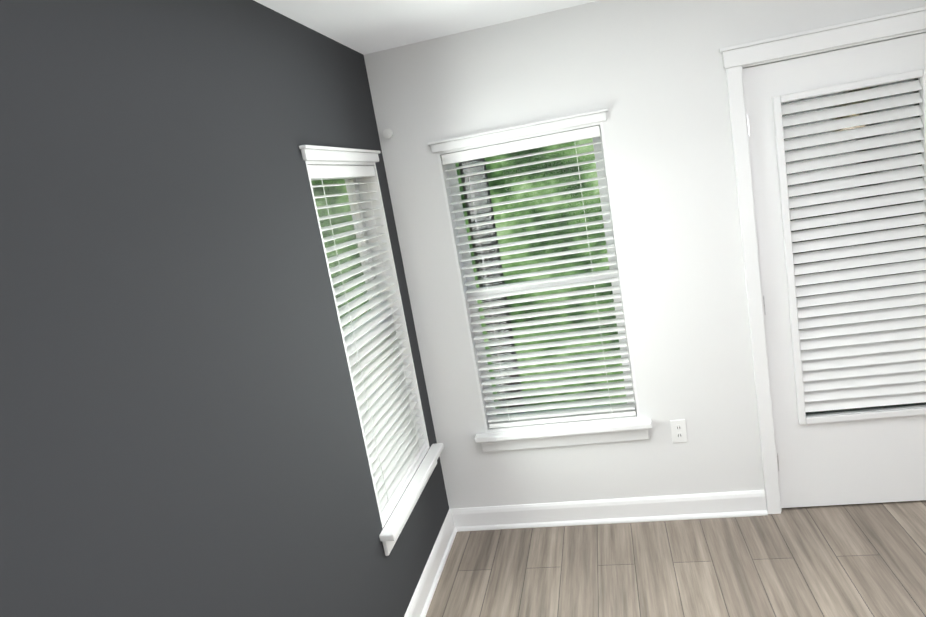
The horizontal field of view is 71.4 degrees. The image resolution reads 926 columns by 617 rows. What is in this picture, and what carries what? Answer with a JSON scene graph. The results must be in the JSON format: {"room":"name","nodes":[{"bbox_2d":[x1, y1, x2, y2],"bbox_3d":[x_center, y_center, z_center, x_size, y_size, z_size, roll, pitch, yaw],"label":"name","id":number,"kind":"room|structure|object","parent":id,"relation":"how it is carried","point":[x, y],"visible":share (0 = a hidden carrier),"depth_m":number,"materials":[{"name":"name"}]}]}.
{"room":"empty living room","nodes":[
{"label":"empty living room","id":0,"kind":"room"},
{"bbox_2d":[0,0,448,616],"bbox_3d":[-0.720,0.423,1.361,0.160,2.455,3.968,-8,11,13],"label":"wall","id":1,"kind":"structure","parent":0,"point":[180,432],"depth_m":1.50,"materials":[{"name":"grey paint"}]},
{"bbox_2d":[299,145,443,555],"bbox_3d":[-0.405,0.121,2.769,0.220,1.573,0.860,-8,11,13],"label":"window","id":2,"kind":"structure","parent":1,"relation":"in","point":[408,500],"depth_m":2.97,"materials":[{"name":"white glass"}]},
{"bbox_2d":[308,165,425,517],"bbox_3d":[-0.394,0.094,2.760,0.056,1.393,0.728,-8,11,13],"label":"window blind","id":3,"kind":"object","parent":2,"relation":"attached to","point":[395,445],"visible":0.73,"depth_m":2.75,"materials":[{"name":"white plastic"}]},
{"bbox_2d":[404,510,459,616],"bbox_3d":[-0.431,1.542,1.548,0.028,0.120,3.968,-8,11,13],"label":"baseboard","id":4,"kind":"structure","parent":1,"relation":"attached to","point":[422,597],"depth_m":3.01,"materials":[{"name":"white wood"}]},
{"bbox_2d":[254,0,598,54],"bbox_3d":[1.213,-0.717,-1.500,5.458,0.120,8.551,-8,11,13],"label":"ceiling","id":5,"kind":"structure","parent":0,"point":[363,27],"depth_m":2.58,"materials":[{"name":"white paint"}]},
{"bbox_2d":[364,0,925,508],"bbox_3d":[2.239,-0.347,2.752,5.458,2.455,0.160,-8,11,13],"label":"wall","id":6,"kind":"structure","parent":0,"point":[650,76],"depth_m":2.98,"materials":[{"name":"white paint"}]},
{"bbox_2d":[383,129,392,138],"bbox_3d":[-0.358,-0.833,3.069,0.043,0.044,0.028,-8,11,13],"label":"sensor","id":7,"kind":"object","parent":6,"relation":"attached to","point":[387,133],"visible":0.94,"depth_m":3.06,"materials":[{"name":"white plastic"}]},
{"bbox_2d":[428,108,651,451],"bbox_3d":[0.384,-0.086,3.150,0.874,1.573,0.220,-8,11,13],"label":"window","id":8,"kind":"structure","parent":6,"relation":"in","point":[589,432],"depth_m":3.15,"materials":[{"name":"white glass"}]},
{"bbox_2d":[441,125,635,427],"bbox_3d":[0.377,-0.108,3.130,0.742,1.393,0.056,-8,11,13],"label":"window blind","id":9,"kind":"object","parent":8,"relation":"attached to","point":[610,411],"visible":0.96,"depth_m":3.14,"materials":[{"name":"white plastic"}]},
{"bbox_2d":[449,490,767,530],"bbox_3d":[0.709,1.030,3.261,1.543,0.120,0.028,-8,11,13],"label":"baseboard","id":10,"kind":"structure","parent":6,"relation":"attached to","point":[676,507],"depth_m":3.25,"materials":[{"name":"white wood"}]},
{"bbox_2d":[670,419,687,442],"bbox_3d":[1.043,0.593,3.109,0.070,0.115,0.009,-8,11,13],"label":"electrical outlet","id":11,"kind":"object","parent":6,"relation":"attached to","point":[678,431],"visible":1,"depth_m":3.11,"materials":[{"name":"white plastic"}]},
{"bbox_2d":[719,6,925,513],"bbox_3d":[1.758,-0.132,2.878,0.988,2.155,0.194,-8,11,13],"label":"door frame","id":12,"kind":"structure","parent":6,"relation":"attached to","point":[738,59],"depth_m":2.76,"materials":[{"name":"white wood"}]},
{"bbox_2d":[743,33,925,507],"bbox_3d":[1.751,-0.077,2.825,0.810,2.049,0.122,-8,11,13],"label":"back door","id":13,"kind":"structure","parent":6,"relation":"in","point":[837,140],"depth_m":2.84,"materials":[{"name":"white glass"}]},
{"bbox_2d":[426,500,925,616],"bbox_3d":[1.648,1.780,-1.041,5.458,0.120,8.551,-8,11,13],"label":"floor","id":14,"kind":"structure","parent":0,"point":[859,560],"depth_m":2.81,"materials":[{"name":"brown wood"}]},
{"label":"outside","id":15,"kind":"structure","parent":0,"visible":0},
{"bbox_2d":[312,138,626,414],"bbox_3d":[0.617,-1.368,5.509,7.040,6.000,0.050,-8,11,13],"label":"trees","id":16,"kind":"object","parent":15,"point":[550,164],"depth_m":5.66,"materials":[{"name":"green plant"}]},
{"bbox_2d":[459,158,525,414],"bbox_3d":[-1.021,-0.302,4.062,2.177,5.000,2.901,-8,11,13],"label":"trunk","id":17,"kind":"object","parent":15,"point":[478,203],"depth_m":4.83,"materials":[{"name":"black plant"}]}
]}

